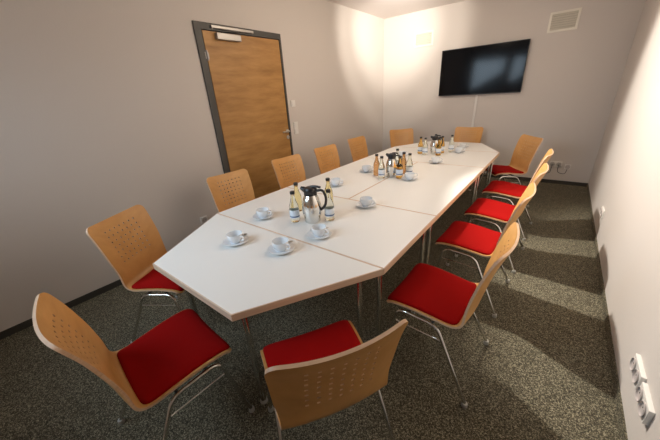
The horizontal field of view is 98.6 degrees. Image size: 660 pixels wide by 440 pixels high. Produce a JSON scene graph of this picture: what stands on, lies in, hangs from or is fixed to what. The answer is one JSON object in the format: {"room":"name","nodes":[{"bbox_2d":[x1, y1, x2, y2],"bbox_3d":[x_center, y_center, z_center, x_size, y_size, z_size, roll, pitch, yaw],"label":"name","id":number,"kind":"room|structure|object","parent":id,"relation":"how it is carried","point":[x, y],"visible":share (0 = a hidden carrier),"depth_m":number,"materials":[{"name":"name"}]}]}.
{"room":"conference room","nodes":[
{"label":"conference room","id":0,"kind":"room"},
{"bbox_2d":[0,0,383,331],"bbox_3d":[-0.964,-1.303,3.457,0.120,2.724,6.770,14,29,35],"label":"wall","id":1,"kind":"structure","parent":0,"point":[105,112],"depth_m":2.42,"materials":[{"name":"grey paint"}]},
{"bbox_2d":[0,279,121,339],"bbox_3d":[-2.001,0.607,2.586,0.010,0.055,2.725,14,29,35],"label":"baseboard","id":2,"kind":"structure","parent":1,"relation":"attached to","point":[12,330],"depth_m":2.40,"materials":[{"name":"black plastic"}]},
{"bbox_2d":[200,215,207,223],"bbox_3d":[-1.408,-0.001,3.180,0.019,0.082,0.082,14,29,35],"label":"wall socket","id":3,"kind":"object","parent":1,"relation":"attached to","point":[203,219],"visible":0.94,"depth_m":3.17,"materials":[{"name":"white plastic"}]},
{"bbox_2d":[192,20,295,201],"bbox_3d":[-0.910,-1.067,3.535,0.172,2.225,1.130,14,29,35],"label":"door","id":4,"kind":"structure","parent":1,"relation":"in","point":[243,69],"depth_m":3.31,"materials":[{"name":"brown wood"}]},
{"bbox_2d":[290,100,294,106],"bbox_3d":[-0.503,-1.589,3.871,0.018,0.082,0.082,14,29,35],"label":"light switch","id":5,"kind":"object","parent":1,"relation":"attached to","point":[292,102],"visible":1,"depth_m":3.86,"materials":[{"name":"white plastic"}]},
{"bbox_2d":[293,122,298,133],"bbox_3d":[-0.478,-1.300,4.006,0.018,0.162,0.082,14,29,35],"label":"light switch","id":6,"kind":"object","parent":1,"relation":"attached to","point":[295,124],"visible":1,"depth_m":4.00,"materials":[{"name":"white plastic"}]},
{"bbox_2d":[0,176,619,439],"bbox_3d":[0.540,0.348,2.990,3.665,0.100,6.770,14,29,35],"label":"floor","id":7,"kind":"structure","parent":0,"point":[543,372],"depth_m":1.74,"materials":[{"name":"carpet"}]},
{"bbox_2d":[86,205,184,342],"bbox_3d":[-1.141,0.366,1.990,0.550,0.870,0.521,0,24,9],"label":"chair","id":8,"kind":"object","parent":7,"relation":"on","point":[135,269],"visible":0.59,"depth_m":1.88,"materials":[{"name":"brown wood"}]},
{"bbox_2d":[132,269,183,290],"bbox_3d":[-1.079,0.347,1.972,0.377,0.048,0.428,0,24,9],"label":"seat cushion","id":9,"kind":"object","parent":8,"relation":"on","point":[150,280],"depth_m":1.82,"materials":[{"name":"red fabric"}]},
{"bbox_2d":[32,292,254,439],"bbox_3d":[-0.787,0.644,1.304,0.521,0.870,0.550,17,31,39],"label":"chair","id":10,"kind":"object","parent":7,"relation":"on","point":[144,372],"visible":1,"depth_m":1.22,"materials":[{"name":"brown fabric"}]},
{"bbox_2d":[117,309,229,403],"bbox_3d":[-0.746,0.604,1.338,0.428,0.048,0.377,17,31,39],"label":"seat cushion","id":11,"kind":"object","parent":10,"relation":"on","point":[158,362],"depth_m":1.28,"materials":[{"name":"red fabric"}]},
{"bbox_2d":[206,169,254,211],"bbox_3d":[-0.799,-0.009,2.795,0.550,0.870,0.521,16,30,38],"label":"chair","id":12,"kind":"object","parent":7,"relation":"on","point":[215,183],"visible":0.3,"depth_m":2.81,"materials":[{"name":"brown wood"}]},
{"bbox_2d":[153,214,383,404],"bbox_3d":[-0.474,0.530,1.705,1.430,0.720,0.620,14,29,35],"label":"conference table","id":13,"kind":"object","parent":7,"relation":"on","point":[242,281],"visible":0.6,"depth_m":1.42,"materials":[{"name":"white laminate"}]},
{"bbox_2d":[223,235,248,245],"bbox_3d":[-0.567,0.129,1.712,0.151,0.018,0.151,14,29,35],"label":"saucer","id":14,"kind":"object","parent":13,"relation":"on","point":[226,242],"visible":0.59,"depth_m":1.70,"materials":[{"name":"white ceramic"}]},
{"bbox_2d":[226,230,243,243],"bbox_3d":[-0.565,0.108,1.696,0.093,0.055,0.109,-13,25,-20],"label":"coffee cup","id":15,"kind":"object","parent":14,"relation":"on","point":[235,236],"visible":1,"depth_m":1.69,"materials":[{"name":"white ceramic"}]},
{"bbox_2d":[268,242,294,254],"bbox_3d":[-0.273,0.163,1.591,0.151,0.018,0.151,14,29,35],"label":"saucer","id":16,"kind":"object","parent":13,"relation":"on","point":[271,249],"visible":0.57,"depth_m":1.57,"materials":[{"name":"white ceramic"}]},
{"bbox_2d":[272,237,290,251],"bbox_3d":[-0.272,0.142,1.574,0.093,0.055,0.109,-10,24,-14],"label":"coffee cup","id":17,"kind":"object","parent":16,"relation":"on","point":[280,244],"visible":1,"depth_m":1.56,"materials":[{"name":"white ceramic"}]},
{"bbox_2d":[272,154,305,188],"bbox_3d":[-0.315,-0.296,3.377,0.550,0.870,0.521,16,30,38],"label":"chair","id":18,"kind":"object","parent":7,"relation":"on","point":[281,166],"visible":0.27,"depth_m":3.40,"materials":[{"name":"brown wood"}]},
{"bbox_2d":[217,187,436,336],"bbox_3d":[-0.058,0.289,2.193,1.432,0.720,0.744,14,29,35],"label":"conference table","id":19,"kind":"object","parent":7,"relation":"on","point":[377,235],"visible":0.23,"depth_m":1.83,"materials":[{"name":"white laminate"}]},
{"bbox_2d":[253,212,273,219],"bbox_3d":[-0.481,-0.027,2.054,0.151,0.018,0.151,14,29,35],"label":"saucer","id":20,"kind":"object","parent":19,"relation":"on","point":[255,216],"visible":0.57,"depth_m":2.04,"materials":[{"name":"white ceramic"}]},
{"bbox_2d":[256,207,271,217],"bbox_3d":[-0.478,-0.048,2.038,0.093,0.055,0.109,-17,27,-27],"label":"coffee cup","id":21,"kind":"object","parent":20,"relation":"on","point":[263,212],"visible":1,"depth_m":2.02,"materials":[{"name":"white ceramic"}]},
{"bbox_2d":[289,191,299,222],"bbox_3d":[-0.245,-0.091,1.919,0.067,0.217,0.067,-12,25,-19],"label":"bottle","id":22,"kind":"object","parent":19,"relation":"on","point":[293,206],"visible":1,"depth_m":1.90,"materials":[{"name":"clear glass"}]},
{"bbox_2d":[293,182,301,211],"bbox_3d":[-0.244,-0.172,2.103,0.065,0.217,0.065,-19,28,-31],"label":"bottle","id":23,"kind":"object","parent":19,"relation":"on","point":[297,195],"visible":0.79,"depth_m":2.08,"materials":[{"name":"glass"}]},
{"bbox_2d":[300,185,326,223],"bbox_3d":[-0.108,-0.113,1.897,0.165,0.256,0.132,-9,24,-11],"label":"flask","id":24,"kind":"object","parent":19,"relation":"on","point":[312,208],"visible":1,"depth_m":1.85,"materials":[{"name":"silver metal"}]},
{"bbox_2d":[307,229,331,238],"bbox_3d":[-0.065,0.089,1.728,0.151,0.018,0.151,14,29,35],"label":"saucer","id":25,"kind":"object","parent":19,"relation":"on","point":[310,234],"visible":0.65,"depth_m":1.71,"materials":[{"name":"white ceramic"}]},
{"bbox_2d":[311,224,328,236],"bbox_3d":[-0.064,0.068,1.711,0.093,0.055,0.109,-11,25,-16],"label":"coffee cup","id":26,"kind":"object","parent":25,"relation":"on","point":[318,230],"visible":1,"depth_m":1.70,"materials":[{"name":"white ceramic"}]},
{"bbox_2d":[324,178,332,200],"bbox_3d":[-0.012,-0.215,2.165,0.065,0.217,0.065,-8,24,-9],"label":"bottle","id":27,"kind":"object","parent":19,"relation":"on","point":[328,186],"visible":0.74,"depth_m":2.13,"materials":[{"name":"clear glass"}]},
{"bbox_2d":[324,189,334,220],"bbox_3d":[-0.007,-0.102,1.907,0.067,0.217,0.067,-3,24,2],"label":"bottle","id":28,"kind":"object","parent":19,"relation":"on","point":[329,209],"visible":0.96,"depth_m":1.89,"materials":[{"name":"clear glass"}]},
{"bbox_2d":[356,201,375,207],"bbox_3d":[0.273,-0.114,2.140,0.151,0.018,0.151,14,29,35],"label":"saucer","id":29,"kind":"object","parent":19,"relation":"on","point":[359,204],"visible":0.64,"depth_m":2.13,"materials":[{"name":"white ceramic"}]},
{"bbox_2d":[360,196,374,205],"bbox_3d":[0.279,-0.138,2.129,0.109,0.055,0.093,-2,24,4],"label":"coffee cup","id":30,"kind":"object","parent":29,"relation":"on","point":[365,200],"visible":1,"depth_m":2.10,"materials":[{"name":"white ceramic"}]},
{"bbox_2d":[314,144,339,173],"bbox_3d":[0.131,-0.561,3.915,0.550,0.870,0.521,16,31,38],"label":"chair","id":31,"kind":"object","parent":7,"relation":"on","point":[327,157],"visible":0.34,"depth_m":3.95,"materials":[{"name":"brown wood"}]},
{"bbox_2d":[260,319,407,439],"bbox_3d":[-0.024,0.651,1.174,0.521,0.870,0.550,-12,25,-18],"label":"chair","id":32,"kind":"object","parent":7,"relation":"on","point":[320,373],"visible":1,"depth_m":0.94,"materials":[{"name":"brown wood"}]},
{"bbox_2d":[263,320,360,367],"bbox_3d":[-0.048,0.610,1.220,0.428,0.048,0.377,-12,25,-18],"label":"seat cushion","id":33,"kind":"object","parent":32,"relation":"on","point":[340,336],"depth_m":1.28,"materials":[{"name":"red fabric"}]},
{"bbox_2d":[287,158,416,198],"bbox_3d":[0.331,-0.172,3.186,0.717,0.720,1.460,14,29,35],"label":"conference table","id":34,"kind":"object","parent":7,"relation":"on","point":[355,181],"visible":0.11,"depth_m":2.85,"materials":[{"name":"white laminate"}]},
{"bbox_2d":[373,154,378,175],"bbox_3d":[0.474,-0.562,2.885,0.065,0.217,0.065,6,26,22],"label":"bottle","id":35,"kind":"object","parent":34,"relation":"on","point":[376,162],"visible":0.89,"depth_m":2.87,"materials":[{"name":"brown glass"}]},
{"bbox_2d":[378,156,384,178],"bbox_3d":[0.504,-0.515,2.773,0.067,0.217,0.067,-15,26,-25],"label":"bottle","id":36,"kind":"object","parent":34,"relation":"on","point":[381,168],"visible":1,"depth_m":2.76,"materials":[{"name":"clear glass"}]},
{"bbox_3d":[0.054,-0.337,2.681,0.151,0.018,0.151,14,29,35],"label":"saucer","id":37,"kind":"object","parent":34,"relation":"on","visible":0},
{"bbox_2d":[330,178,342,184],"bbox_3d":[0.060,-0.361,2.672,0.109,0.055,0.093,-9,24,-11],"label":"coffee cup","id":38,"kind":"object","parent":37,"relation":"on","point":[335,181],"visible":0.98,"depth_m":2.64,"materials":[{"name":"white ceramic"}]},
{"bbox_3d":[0.394,-0.534,3.079,0.151,0.018,0.151,14,29,35],"label":"saucer","id":39,"kind":"object","parent":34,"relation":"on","visible":0},
{"bbox_2d":[362,165,372,171],"bbox_3d":[0.399,-0.556,3.065,0.110,0.055,0.093,11,28,30],"label":"coffee cup","id":40,"kind":"object","parent":39,"relation":"on","point":[366,168],"visible":0.96,"depth_m":3.05,"materials":[{"name":"white ceramic"}]},
{"bbox_2d":[347,136,367,161],"bbox_3d":[0.613,-0.854,4.511,0.550,0.870,0.521,16,31,38],"label":"chair","id":41,"kind":"object","parent":7,"relation":"on","point":[358,146],"visible":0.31,"depth_m":4.55,"materials":[{"name":"brown wood"}]},
{"bbox_2d":[389,128,413,147],"bbox_3d":[1.341,-1.151,5.080,0.521,0.870,0.550,-6,24,-6],"label":"chair","id":42,"kind":"object","parent":7,"relation":"on","point":[396,136],"visible":0.32,"depth_m":5.15,"materials":[{"name":"brown wood"}]},
{"bbox_2d":[350,162,483,263],"bbox_3d":[0.899,-0.028,2.773,0.712,0.720,1.460,14,29,35],"label":"conference table","id":43,"kind":"object","parent":7,"relation":"on","point":[437,187],"visible":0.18,"depth_m":2.44,"materials":[{"name":"white laminate"}]},
{"bbox_2d":[386,152,401,176],"bbox_3d":[0.622,-0.551,2.807,0.141,0.241,0.113,-8,24,-10],"label":"flask","id":44,"kind":"object","parent":43,"relation":"on","point":[391,163],"visible":0.87,"depth_m":2.77,"materials":[{"name":"silver metal"}]},
{"bbox_2d":[396,155,402,178],"bbox_3d":[0.672,-0.512,2.741,0.067,0.217,0.067,6,25,21],"label":"bottle","id":45,"kind":"object","parent":43,"relation":"on","point":[399,168],"visible":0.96,"depth_m":2.72,"materials":[{"name":"orange"}]},
{"bbox_2d":[402,152,406,173],"bbox_3d":[0.750,-0.583,2.892,0.065,0.217,0.065,-2,24,3],"label":"bottle","id":46,"kind":"object","parent":43,"relation":"on","point":[404,161],"visible":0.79,"depth_m":2.87,"materials":[{"name":"brown glass"}]},
{"bbox_2d":[406,153,412,171],"bbox_3d":[0.789,-0.553,2.817,0.067,0.217,0.067,-16,26,-25],"label":"bottle","id":47,"kind":"object","parent":43,"relation":"on","point":[409,165],"visible":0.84,"depth_m":2.80,"materials":[{"name":"clear glass"}]},
{"bbox_3d":[0.759,-0.396,2.710,0.151,0.018,0.151,14,29,35],"label":"saucer","id":48,"kind":"object","parent":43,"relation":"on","visible":0},
{"bbox_2d":[405,172,417,179],"bbox_3d":[0.764,-0.421,2.703,0.109,0.055,0.093,-18,27,-29],"label":"coffee cup","id":49,"kind":"object","parent":48,"relation":"on","point":[409,175],"visible":1,"depth_m":2.68,"materials":[{"name":"white ceramic"}]},
{"bbox_2d":[365,147,499,222],"bbox_3d":[1.320,-0.510,3.808,1.432,0.720,0.860,14,29,35],"label":"conference table","id":50,"kind":"object","parent":7,"relation":"on","point":[467,158],"visible":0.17,"depth_m":3.49,"materials":[{"name":"white laminate"}]},
{"bbox_2d":[418,137,422,153],"bbox_3d":[1.195,-0.987,3.745,0.067,0.217,0.067,-18,27,-30],"label":"bottle","id":51,"kind":"object","parent":50,"relation":"on","point":[420,145],"visible":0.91,"depth_m":3.73,"materials":[{"name":"orange glass"}]},
{"bbox_2d":[422,137,427,154],"bbox_3d":[1.226,-0.948,3.653,0.067,0.217,0.067,2,24,14],"label":"bottle","id":52,"kind":"object","parent":50,"relation":"on","point":[425,145],"visible":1,"depth_m":3.64,"materials":[{"name":"clear glass"}]},
{"bbox_2d":[430,135,442,154],"bbox_3d":[1.365,-0.975,3.663,0.141,0.241,0.113,-8,24,-10],"label":"flask","id":53,"kind":"object","parent":50,"relation":"on","point":[434,141],"visible":0.83,"depth_m":3.62,"materials":[{"name":"silver metal"}]},
{"bbox_2d":[435,138,440,155],"bbox_3d":[1.369,-0.922,3.572,0.067,0.217,0.067,1,24,10],"label":"bottle","id":54,"kind":"object","parent":50,"relation":"on","point":[438,146],"visible":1,"depth_m":3.56,"materials":[{"name":"orange"}]},
{"bbox_2d":[441,136,444,152],"bbox_3d":[1.458,-0.981,3.692,0.067,0.217,0.067,-9,24,-11],"label":"bottle","id":55,"kind":"object","parent":50,"relation":"on","point":[443,145],"visible":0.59,"depth_m":3.67,"materials":[{"name":"orange"}]},
{"bbox_2d":[448,135,453,151],"bbox_3d":[1.598,-1.006,3.729,0.067,0.217,0.067,0,24,8],"label":"bottle","id":56,"kind":"object","parent":50,"relation":"on","point":[451,143],"visible":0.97,"depth_m":3.71,"materials":[{"name":"clear glass"}]},
{"bbox_3d":[1.207,-0.662,3.250,0.151,0.018,0.151,14,29,35],"label":"saucer","id":57,"kind":"object","parent":50,"relation":"on","visible":0},
{"bbox_2d":[431,157,442,162],"bbox_3d":[1.213,-0.686,3.240,0.109,0.055,0.093,-5,24,-3],"label":"coffee cup","id":58,"kind":"object","parent":57,"relation":"on","point":[434,159],"visible":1,"depth_m":3.21,"materials":[{"name":"white ceramic"}]},
{"bbox_3d":[1.669,-0.884,3.686,0.151,0.018,0.151,14,29,35],"label":"saucer","id":59,"kind":"object","parent":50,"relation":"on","visible":0},
{"bbox_2d":[455,147,464,151],"bbox_3d":[1.672,-0.905,3.671,0.094,0.055,0.109,-20,29,-33],"label":"coffee cup","id":60,"kind":"object","parent":59,"relation":"on","point":[457,149],"visible":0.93,"depth_m":3.65,"materials":[{"name":"white ceramic"}]},
{"bbox_2d":[395,141,497,197],"bbox_3d":[1.780,-0.776,4.347,1.430,0.720,0.647,14,29,35],"label":"conference table","id":61,"kind":"object","parent":7,"relation":"on","point":[472,146],"visible":0.29,"depth_m":4.00,"materials":[{"name":"white laminate"}]},
{"bbox_3d":[1.850,-1.015,3.959,0.151,0.018,0.151,14,29,35],"label":"saucer","id":62,"kind":"object","parent":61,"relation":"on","visible":0},
{"bbox_2d":[459,143,468,147],"bbox_3d":[1.856,-1.039,3.949,0.109,0.055,0.093,-6,24,-5],"label":"coffee cup","id":63,"kind":"object","parent":62,"relation":"on","point":[462,145],"visible":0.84,"depth_m":3.92,"materials":[{"name":"white ceramic"}]},
{"bbox_2d":[387,222,519,408],"bbox_3d":[0.641,0.428,1.585,0.550,0.870,0.521,15,30,36],"label":"chair","id":64,"kind":"object","parent":7,"relation":"on","point":[441,296],"visible":0.99,"depth_m":1.50,"materials":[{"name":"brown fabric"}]},
{"bbox_2d":[388,263,475,324],"bbox_3d":[0.590,0.395,1.613,0.377,0.048,0.428,15,30,36],"label":"seat cushion","id":65,"kind":"object","parent":64,"relation":"on","point":[439,295],"depth_m":1.56,"materials":[{"name":"red fabric"}]},
{"bbox_2d":[454,127,483,142],"bbox_3d":[2.253,-1.101,4.829,0.521,0.870,0.550,14,29,35],"label":"chair","id":66,"kind":"object","parent":7,"relation":"on","point":[478,131],"visible":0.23,"depth_m":4.86,"materials":[{"name":"brown wood"}]},
{"bbox_2d":[435,182,535,317],"bbox_3d":[1.117,0.155,2.136,0.550,0.870,0.521,15,30,36],"label":"chair","id":67,"kind":"object","parent":7,"relation":"on","point":[475,239],"visible":0.88,"depth_m":2.06,"materials":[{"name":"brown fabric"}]},
{"bbox_2d":[436,221,500,254],"bbox_3d":[1.067,0.122,2.164,0.377,0.048,0.428,15,30,36],"label":"seat cushion","id":68,"kind":"object","parent":67,"relation":"on","point":[475,239],"depth_m":2.11,"materials":[{"name":"red fabric"}]},
{"bbox_2d":[455,163,548,273],"bbox_3d":[1.547,-0.071,2.587,0.550,0.870,0.521,15,30,37],"label":"chair","id":69,"kind":"object","parent":7,"relation":"on","point":[495,210],"visible":0.8,"depth_m":2.53,"materials":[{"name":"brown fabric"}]},
{"bbox_2d":[465,198,514,220],"bbox_3d":[1.497,-0.104,2.616,0.377,0.048,0.428,15,30,37],"label":"seat cushion","id":70,"kind":"object","parent":69,"relation":"on","point":[495,210],"depth_m":2.56,"materials":[{"name":"red fabric"}]},
{"bbox_2d":[477,134,542,206],"bbox_3d":[2.379,-0.667,3.820,0.550,0.870,0.521,-2,24,4],"label":"chair","id":71,"kind":"object","parent":7,"relation":"on","point":[527,146],"visible":0.87,"depth_m":3.72,"materials":[{"name":"brown wood"}]},
{"bbox_2d":[485,165,523,174],"bbox_3d":[2.315,-0.684,3.816,0.377,0.048,0.428,-2,24,4],"label":"seat cushion","id":72,"kind":"object","parent":71,"relation":"on","point":[496,169],"depth_m":3.72,"materials":[{"name":"red fabric"}]},
{"bbox_2d":[476,149,553,240],"bbox_3d":[1.976,-0.317,3.083,0.550,0.870,0.521,15,30,37],"label":"chair","id":73,"kind":"object","parent":7,"relation":"on","point":[496,187],"visible":0.72,"depth_m":3.01,"materials":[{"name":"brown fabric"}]},
{"bbox_2d":[482,180,527,196],"bbox_3d":[1.926,-0.350,3.112,0.377,0.048,0.428,15,30,37],"label":"seat cushion","id":74,"kind":"object","parent":73,"relation":"on","point":[505,188],"depth_m":3.05,"materials":[{"name":"red fabric"}]},
{"bbox_2d":[327,0,464,18],"bbox_3d":[0.371,-2.233,1.858,3.665,0.100,6.770,14,29,35],"label":"ceiling","id":75,"kind":"structure","parent":0,"point":[384,9],"depth_m":4.45,"materials":[{"name":"white paint"}]},
{"bbox_2d":[382,0,645,182],"bbox_3d":[2.482,-2.116,4.799,3.465,2.724,0.100,14,29,35],"label":"wall","id":76,"kind":"structure","parent":0,"point":[572,78],"depth_m":4.33,"materials":[{"name":"grey paint"}]},
{"bbox_2d":[414,29,433,47],"bbox_3d":[1.628,-3.147,4.936,0.335,0.230,0.016,14,29,35],"label":"air vent","id":77,"kind":"object","parent":76,"relation":"in","point":[424,38],"visible":1,"depth_m":4.93,"materials":[{"name":"white plastic"}]},
{"bbox_2d":[471,95,477,126],"bbox_3d":[2.471,-1.855,4.858,0.032,0.520,0.014,14,29,35],"label":"duct","id":78,"kind":"object","parent":76,"relation":"attached to","point":[476,96],"visible":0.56,"depth_m":4.85,"materials":[{"name":"white plastic"}]},
{"bbox_2d":[438,39,530,95],"bbox_3d":[2.422,-2.414,4.587,1.244,0.705,0.064,14,29,35],"label":"television","id":79,"kind":"object","parent":76,"relation":"attached to","point":[495,68],"visible":1,"depth_m":4.52,"materials":[{"name":"black plastic"}]},
{"bbox_2d":[480,173,587,186],"bbox_3d":[2.528,-0.877,5.295,3.465,0.055,0.010,14,29,35],"label":"baseboard","id":80,"kind":"structure","parent":76,"relation":"attached to","point":[497,176],"depth_m":4.55,"materials":[{"name":"black plastic"}]},
{"bbox_2d":[549,161,562,166],"bbox_3d":[3.527,-0.875,4.438,0.162,0.082,0.019,14,29,35],"label":"wall socket","id":81,"kind":"object","parent":76,"relation":"attached to","point":[550,162],"visible":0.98,"depth_m":4.44,"materials":[{"name":"white plastic"}]},
{"bbox_2d":[547,7,581,32],"bbox_3d":[3.167,-2.698,3.846,0.330,0.240,0.016,14,29,35],"label":"air vent","id":82,"kind":"object","parent":76,"relation":"in","point":[565,20],"visible":1,"depth_m":3.84,"materials":[{"name":"beige plastic"}]},
{"bbox_2d":[564,164,570,168],"bbox_3d":[3.651,-0.817,4.361,0.075,0.075,0.019,14,29,35],"label":"wall socket","id":83,"kind":"object","parent":76,"relation":"attached to","point":[567,166],"visible":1,"depth_m":4.36,"materials":[{"name":"white plastic"}]},
{"bbox_2d":[588,0,659,439],"bbox_3d":[1.868,-0.584,1.397,0.100,2.724,6.770,14,29,35],"label":"wall","id":84,"kind":"structure","parent":0,"point":[624,179],"depth_m":1.97,"materials":[{"name":"grey paint"}]},
{"bbox_2d":[599,206,604,218],"bbox_3d":[2.696,-0.077,2.816,0.019,0.082,0.162,14,29,35],"label":"wall socket","id":85,"kind":"object","parent":84,"relation":"attached to","point":[602,210],"visible":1,"depth_m":2.78,"materials":[{"name":"white plastic"}]},
{"bbox_2d":[587,184,627,439],"bbox_3d":[1.902,0.627,1.960,0.008,0.055,6.560,14,29,35],"label":"baseboard","id":86,"kind":"structure","parent":84,"relation":"attached to","point":[617,393],"depth_m":1.70,"materials":[{"name":"plastic"}]},
{"bbox_2d":[629,353,646,388],"bbox_3d":[1.380,0.679,1.276,0.025,0.076,0.150,14,29,35],"label":"wall socket","id":87,"kind":"object","parent":84,"relation":"attached to","point":[636,366],"visible":0.98,"depth_m":1.26,"materials":[{"name":"white plastic"}]},
{"bbox_2d":[635,382,654,425],"bbox_3d":[1.275,0.742,1.154,0.025,0.076,0.150,14,29,35],"label":"wall socket","id":88,"kind":"object","parent":84,"relation":"attached to","point":[646,411],"visible":1,"depth_m":1.14,"materials":[{"name":"white plastic"}]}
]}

